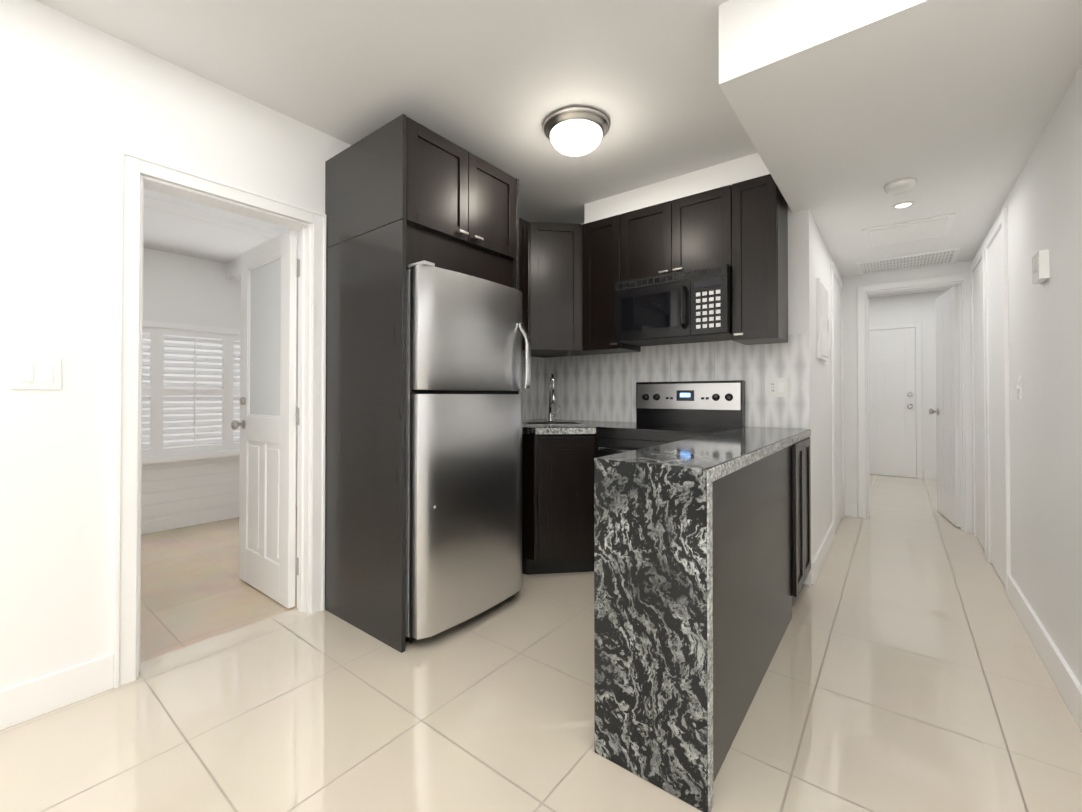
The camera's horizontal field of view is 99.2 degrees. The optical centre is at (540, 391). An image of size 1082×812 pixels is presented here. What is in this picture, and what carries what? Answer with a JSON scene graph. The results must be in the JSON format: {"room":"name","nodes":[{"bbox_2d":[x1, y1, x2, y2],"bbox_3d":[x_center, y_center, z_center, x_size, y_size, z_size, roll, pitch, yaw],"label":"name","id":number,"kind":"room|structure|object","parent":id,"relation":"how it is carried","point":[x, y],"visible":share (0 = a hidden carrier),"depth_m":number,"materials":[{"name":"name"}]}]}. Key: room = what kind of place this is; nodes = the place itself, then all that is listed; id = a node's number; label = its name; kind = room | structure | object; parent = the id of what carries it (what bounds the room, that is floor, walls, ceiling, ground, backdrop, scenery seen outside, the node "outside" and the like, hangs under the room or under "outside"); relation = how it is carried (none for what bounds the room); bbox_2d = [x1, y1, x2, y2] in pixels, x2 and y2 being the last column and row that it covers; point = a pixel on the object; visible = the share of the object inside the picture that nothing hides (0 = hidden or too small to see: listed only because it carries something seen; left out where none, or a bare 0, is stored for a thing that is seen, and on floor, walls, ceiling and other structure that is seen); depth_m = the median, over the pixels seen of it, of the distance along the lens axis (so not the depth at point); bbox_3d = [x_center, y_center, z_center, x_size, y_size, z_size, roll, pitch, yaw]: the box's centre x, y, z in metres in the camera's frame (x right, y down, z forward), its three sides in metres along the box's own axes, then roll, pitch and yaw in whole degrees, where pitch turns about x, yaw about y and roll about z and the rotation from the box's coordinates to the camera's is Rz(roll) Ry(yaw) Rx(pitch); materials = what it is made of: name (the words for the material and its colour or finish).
{"room":"kitchen","nodes":[
{"label":"kitchen","id":0,"kind":"room"},
{"bbox_2d":[141,248,297,521],"bbox_3d":[-3.280,-0.004,3.668,0.128,2.300,3.600,0,-1,38],"label":"wall","id":1,"kind":"structure","parent":0,"point":[181,289],"depth_m":3.94,"materials":[{"name":"paint"}]},
{"bbox_2d":[142,320,239,464],"bbox_3d":[-2.951,0.008,3.920,0.100,1.140,1.640,0,-1,38],"label":"window shutters","id":2,"kind":"object","parent":1,"relation":"attached to","point":[191,393],"visible":0.48,"depth_m":3.90,"materials":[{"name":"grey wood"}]},
{"bbox_2d":[141,496,296,534],"bbox_3d":[-3.229,1.095,3.619,0.016,0.100,3.360,0,-1,38],"label":"baseboard","id":3,"kind":"structure","parent":1,"relation":"attached to","point":[164,524],"depth_m":3.91,"materials":[{"name":"paint"}]},
{"bbox_2d":[144,189,298,281],"bbox_3d":[-2.377,-1.131,2.981,2.410,0.220,3.600,0,-1,38],"label":"ceiling","id":4,"kind":"structure","parent":0,"point":[175,225],"depth_m":3.30,"materials":[{"name":"paint"}]},
{"bbox_2d":[0,0,530,689],"bbox_3d":[-1.772,-0.118,1.686,0.120,2.490,5.950,0,-1,38],"label":"wall","id":5,"kind":"structure","parent":0,"point":[80,104],"depth_m":1.68,"materials":[{"name":"paint"}]},
{"bbox_2d":[11,355,60,389],"bbox_3d":[-1.754,-0.064,1.603,0.010,0.116,0.116,0,-1,38],"label":"light switch","id":6,"kind":"object","parent":5,"relation":"attached to","point":[37,372],"visible":1,"depth_m":1.60,"materials":[{"name":"white plastic"}]},
{"bbox_2d":[0,653,113,729],"bbox_3d":[-2.546,1.051,0.565,0.016,0.130,3.005,0,-1,38],"label":"baseboard","id":7,"kind":"structure","parent":5,"relation":"attached to","point":[44,695],"depth_m":1.63,"materials":[{"name":"paint"}]},
{"bbox_2d":[113,149,325,688],"bbox_3d":[-1.430,0.104,2.121,0.162,2.055,0.810,0,-1,38],"label":"door frame","id":8,"kind":"structure","parent":5,"relation":"attached to","point":[133,183],"depth_m":1.89,"materials":[{"name":"paint"}]},
{"bbox_2d":[231,230,297,607],"bbox_3d":[-1.553,0.145,2.603,0.663,1.965,0.164,0,-1,38],"label":"door leaf","id":9,"kind":"structure","parent":5,"relation":"in","point":[267,478],"depth_m":2.56,"materials":[{"name":"paint"}]},
{"bbox_2d":[297,259,299,575],"bbox_3d":[-1.262,0.134,2.405,0.036,1.650,0.002,0,-1,38],"label":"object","id":10,"kind":"structure","parent":5,"relation":"attached to","point":[298,418],"depth_m":2.41,"materials":[{"name":"silver metal"}]},
{"bbox_2d":[519,217,538,353],"bbox_3d":[-0.334,-0.744,3.145,0.369,0.910,0.573,0,-1,38],"label":"upper cabinet","id":11,"kind":"object","parent":5,"relation":"attached to","point":[524,226],"depth_m":3.22,"materials":[{"name":"brown wood"}]},
{"bbox_2d":[519,356,542,419],"bbox_3d":[-0.323,-0.029,3.451,0.010,0.513,1.080,0,-1,38],"label":"backsplash","id":12,"kind":"structure","parent":5,"relation":"attached to","point":[532,397],"depth_m":3.78,"materials":[{"name":"tile"}]},
{"bbox_2d":[35,0,958,297],"bbox_3d":[1.339,-1.396,2.433,4.140,0.080,10.920,0,-1,38],"label":"ceiling","id":13,"kind":"structure","parent":0,"point":[496,83],"depth_m":1.95,"materials":[{"name":"paint"}]},
{"bbox_2d":[543,106,609,156],"bbox_3d":[0.179,-1.277,2.356,0.340,0.158,0.340,0,-1,38],"label":"ceiling light","id":14,"kind":"object","parent":13,"relation":"attached to","point":[575,131],"visible":1,"depth_m":2.27,"materials":[{"name":"white glass"}]},
{"bbox_2d":[0,474,1081,811],"bbox_3d":[0.386,1.171,3.146,6.550,0.060,10.920,0,-1,38],"label":"floor","id":15,"kind":"structure","parent":0,"point":[906,670],"depth_m":1.63,"materials":[{"name":"tile"}]},
{"bbox_2d":[325,114,518,652],"bbox_3d":[-0.619,-0.035,2.502,0.698,2.340,0.778,0,-1,38],"label":"cabinet","id":16,"kind":"object","parent":15,"relation":"on","point":[403,192],"visible":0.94,"depth_m":2.19,"materials":[{"name":"brown wood"}]},
{"bbox_2d":[405,260,530,642],"bbox_3d":[-0.562,0.286,2.453,0.790,1.694,0.700,0,-1,38],"label":"fridge","id":17,"kind":"object","parent":15,"relation":"on","point":[464,332],"visible":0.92,"depth_m":2.13,"materials":[{"name":"grey metal"}]},
{"bbox_2d":[522,419,635,574],"bbox_3d":[0.098,0.682,3.257,0.898,0.920,0.899,0,-1,38],"label":"base cabinet","id":18,"kind":"object","parent":15,"relation":"on","point":[559,456],"visible":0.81,"depth_m":2.83,"materials":[{"name":"brown wood"}]},
{"bbox_2d":[547,374,560,421],"bbox_3d":[0.086,0.050,3.387,0.147,0.355,0.180,0,-1,38],"label":"faucet","id":19,"kind":"object","parent":18,"relation":"on","point":[551,394],"visible":0.98,"depth_m":3.42,"materials":[{"name":"silver metal"}]},
{"bbox_2d":[596,380,744,457],"bbox_3d":[0.796,0.535,2.849,0.720,1.204,0.687,0,-1,38],"label":"stove","id":20,"kind":"object","parent":15,"relation":"on","point":[667,412],"visible":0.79,"depth_m":2.94,"materials":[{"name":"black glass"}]},
{"bbox_2d":[594,439,801,811],"bbox_3d":[0.736,0.691,1.884,0.353,0.876,1.404,0,-1,38],"label":"kitchen peninsula","id":21,"kind":"object","parent":15,"relation":"on","point":[702,556],"depth_m":1.36,"materials":[{"name":"black stone"}]},
{"bbox_2d":[598,427,809,474],"bbox_3d":[0.881,0.235,2.081,0.348,0.040,1.807,0,-1,38],"label":"countertop","id":22,"kind":"structure","parent":21,"relation":"on","point":[710,454],"depth_m":1.61,"materials":[{"name":"black stone"}]},
{"bbox_2d":[802,435,810,587],"bbox_3d":[1.295,0.698,2.585,0.320,0.876,0.497,0,-1,38],"label":"base cabinet","id":23,"kind":"object","parent":15,"relation":"on","point":[806,459],"depth_m":2.60,"materials":[{"name":"brown wood"}]},
{"bbox_2d":[584,152,769,223],"bbox_3d":[0.901,-1.276,3.052,1.260,0.148,0.295,0,-1,38],"label":"wall","id":24,"kind":"structure","parent":0,"point":[744,168],"depth_m":2.89,"materials":[{"name":"paint"}]},
{"bbox_2d":[549,206,813,584],"bbox_3d":[0.837,-0.102,3.353,1.965,2.490,0.120,0,-1,38],"label":"wall","id":25,"kind":"structure","parent":0,"point":[799,272],"depth_m":2.75,"materials":[{"name":"paint"}]},
{"bbox_2d":[522,222,596,357],"bbox_3d":[0.082,-0.741,3.451,0.652,0.910,0.652,0,-1,38],"label":"upper cabinet","id":26,"kind":"object","parent":25,"relation":"attached to","point":[570,275],"depth_m":3.28,"materials":[{"name":"brown wood"}]},
{"bbox_2d":[587,211,640,353],"bbox_3d":[0.499,-0.743,3.308,0.416,0.910,0.368,0,-1,38],"label":"upper cabinet","id":27,"kind":"object","parent":25,"relation":"attached to","point":[608,239],"depth_m":3.19,"materials":[{"name":"brown wood"}]},
{"bbox_2d":[543,333,809,428],"bbox_3d":[0.797,-0.053,3.301,1.964,0.559,0.010,0,-1,38],"label":"backsplash","id":28,"kind":"structure","parent":25,"relation":"attached to","point":[600,387],"depth_m":3.16,"materials":[{"name":"tile"}]},
{"bbox_2d":[767,378,787,396],"bbox_3d":[1.433,-0.022,2.795,0.116,0.116,0.010,0,-1,38],"label":"outlet","id":29,"kind":"object","parent":28,"relation":"attached to","point":[777,387],"visible":1,"depth_m":2.79,"materials":[{"name":"white plastic"}]},
{"bbox_2d":[631,183,734,279],"bbox_3d":[0.916,-0.961,3.019,0.720,0.478,0.317,0,-1,38],"label":"upper cabinet","id":30,"kind":"object","parent":25,"relation":"attached to","point":[696,231],"depth_m":2.85,"materials":[{"name":"brown wood"}]},
{"bbox_2d":[615,264,731,346],"bbox_3d":[0.871,-0.523,2.956,0.714,0.393,0.441,0,-1,38],"label":"microwave","id":31,"kind":"object","parent":30,"relation":"attached to","point":[690,306],"visible":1,"depth_m":2.81,"materials":[{"name":"black glass"}]},
{"bbox_2d":[731,174,787,344],"bbox_3d":[1.273,-0.748,2.741,0.299,0.910,0.317,0,-1,38],"label":"upper cabinet","id":32,"kind":"object","parent":25,"relation":"attached to","point":[760,270],"depth_m":2.61,"materials":[{"name":"brown wood"}]},
{"bbox_2d":[812,217,840,555],"bbox_3d":[2.216,-0.100,3.619,0.110,2.490,1.990,0,-1,38],"label":"wall","id":33,"kind":"structure","parent":0,"point":[822,259],"depth_m":3.11,"materials":[{"name":"paint"}]},
{"bbox_2d":[816,278,828,361],"bbox_3d":[1.895,-0.465,3.093,0.030,0.510,0.420,0,-1,38],"label":"panel","id":34,"kind":"object","parent":33,"relation":"attached to","point":[822,343],"visible":1,"depth_m":2.97,"materials":[{"name":"paint"}]},
{"bbox_2d":[811,522,833,584],"bbox_3d":[1.929,1.076,3.135,0.016,0.130,1.090,0,-1,38],"label":"baseboard","id":35,"kind":"structure","parent":33,"relation":"attached to","point":[821,554],"depth_m":2.99,"materials":[{"name":"paint"}]},
{"bbox_2d":[830,262,843,538],"bbox_3d":[2.514,0.073,3.899,0.018,2.150,0.820,0,-1,38],"label":"door frame","id":36,"kind":"structure","parent":33,"relation":"attached to","point":[837,364],"depth_m":3.88,"materials":[{"name":"paint"}]},
{"bbox_2d":[719,0,1081,276],"bbox_3d":[2.066,-1.214,2.684,0.980,0.280,3.430,0,-1,38],"label":"ceiling","id":37,"kind":"structure","parent":0,"point":[846,111],"depth_m":1.71,"materials":[{"name":"paint"}]},
{"bbox_2d":[884,178,916,194],"bbox_3d":[1.864,-1.057,2.390,0.136,0.037,0.136,0,-1,38],"label":"smoke detector","id":38,"kind":"object","parent":37,"relation":"attached to","point":[902,185],"visible":1,"depth_m":2.36,"materials":[{"name":"white plastic"}]},
{"bbox_2d":[892,201,913,208],"bbox_3d":[2.084,-1.070,2.650,0.100,0.006,0.100,0,-1,38],"label":"recessed light","id":39,"kind":"object","parent":37,"relation":"in","point":[904,204],"visible":1,"depth_m":2.64,"materials":[{"name":"white glass"}]},
{"bbox_2d":[856,247,960,274],"bbox_3d":[2.998,-1.057,3.789,0.640,0.012,0.460,0,-1,38],"label":"ceiling vent","id":40,"kind":"object","parent":37,"relation":"in","point":[934,258],"visible":0.98,"depth_m":3.76,"materials":[{"name":"metal"}]},
{"bbox_2d":[862,213,955,248],"bbox_3d":[2.458,-1.063,3.100,0.460,0.012,0.490,0,-1,38],"label":"access hatch","id":41,"kind":"object","parent":37,"relation":"attached to","point":[940,226],"visible":0.98,"depth_m":3.05,"materials":[{"name":"paint"}]},
{"bbox_2d":[841,260,971,518],"bbox_3d":[3.186,-0.096,4.051,0.895,2.490,0.120,0,-1,38],"label":"wall","id":42,"kind":"structure","parent":0,"point":[850,347],"depth_m":4.22,"materials":[{"name":"paint"}]},
{"bbox_2d":[857,273,972,532],"bbox_3d":[3.228,0.095,4.005,0.772,2.108,0.138,0,-1,38],"label":"door frame","id":43,"kind":"structure","parent":42,"relation":"attached to","point":[965,389],"depth_m":3.88,"materials":[{"name":"paint"}]},
{"bbox_2d":[929,286,960,526],"bbox_3d":[3.641,0.128,4.169,0.180,2.030,0.628,0,-1,38],"label":"door","id":44,"kind":"structure","parent":42,"relation":"in","point":[947,411],"depth_m":4.05,"materials":[{"name":"paint"}]},
{"bbox_2d":[869,290,947,478],"bbox_3d":[5.046,-0.075,6.278,3.240,2.490,0.120,0,-1,38],"label":"wall","id":45,"kind":"structure","parent":0,"point":[904,309],"depth_m":6.14,"materials":[{"name":"paint"}]},
{"bbox_2d":[869,328,915,477],"bbox_3d":[4.722,0.156,6.405,0.762,2.020,0.070,0,-1,38],"label":"entry door","id":46,"kind":"structure","parent":45,"relation":"in","point":[892,391],"depth_m":6.34,"materials":[{"name":"paint"}]},
{"bbox_2d":[869,322,921,478],"bbox_3d":[4.739,0.128,6.427,0.886,2.088,0.018,0,-1,38],"label":"door frame","id":47,"kind":"structure","parent":45,"relation":"attached to","point":[918,398],"depth_m":6.17,"materials":[{"name":"paint"}]},
{"bbox_2d":[924,469,936,479],"bbox_3d":[5.649,1.100,5.715,1.370,0.130,0.016,0,-1,38],"label":"baseboard","id":48,"kind":"structure","parent":45,"relation":"attached to","point":[928,474],"depth_m":6.09,"materials":[{"name":"paint"}]},
{"bbox_2d":[972,63,1081,685],"bbox_3d":[1.230,-0.127,0.696,0.120,2.490,7.820,0,-1,38],"label":"wall","id":49,"kind":"structure","parent":0,"point":[1043,203],"depth_m":1.85,"materials":[{"name":"paint"}]},
{"bbox_2d":[970,254,981,544],"bbox_3d":[3.251,0.068,3.417,0.018,2.150,0.680,0,-1,38],"label":"door frame","id":50,"kind":"structure","parent":49,"relation":"attached to","point":[976,281],"depth_m":3.54,"materials":[{"name":"paint"}]},
{"bbox_2d":[978,208,1010,595],"bbox_3d":[2.789,0.063,2.820,0.018,2.150,0.710,0,-1,38],"label":"door frame","id":51,"kind":"structure","parent":49,"relation":"attached to","point":[990,404],"depth_m":2.84,"materials":[{"name":"paint"}]},
{"bbox_2d":[1016,376,1021,398],"bbox_3d":[2.394,-0.017,2.311,0.016,0.116,0.070,0,-1,38],"label":"light switch","id":52,"kind":"object","parent":49,"relation":"attached to","point":[1019,385],"visible":1,"depth_m":2.30,"materials":[{"name":"white plastic"}]},
{"bbox_2d":[1032,249,1049,283],"bbox_3d":[2.069,-0.513,1.909,0.032,0.115,0.120,0,-1,38],"label":"thermostat","id":53,"kind":"object","parent":49,"relation":"attached to","point":[1040,266],"visible":1,"depth_m":1.87,"materials":[{"name":"white plastic"}]},
{"bbox_2d":[1007,574,1081,732],"bbox_3d":[0.677,1.047,0.082,0.016,0.130,6.190,0,-1,38],"label":"baseboard","id":54,"kind":"structure","parent":49,"relation":"attached to","point":[1067,684],"depth_m":1.84,"materials":[{"name":"paint"}]}
]}

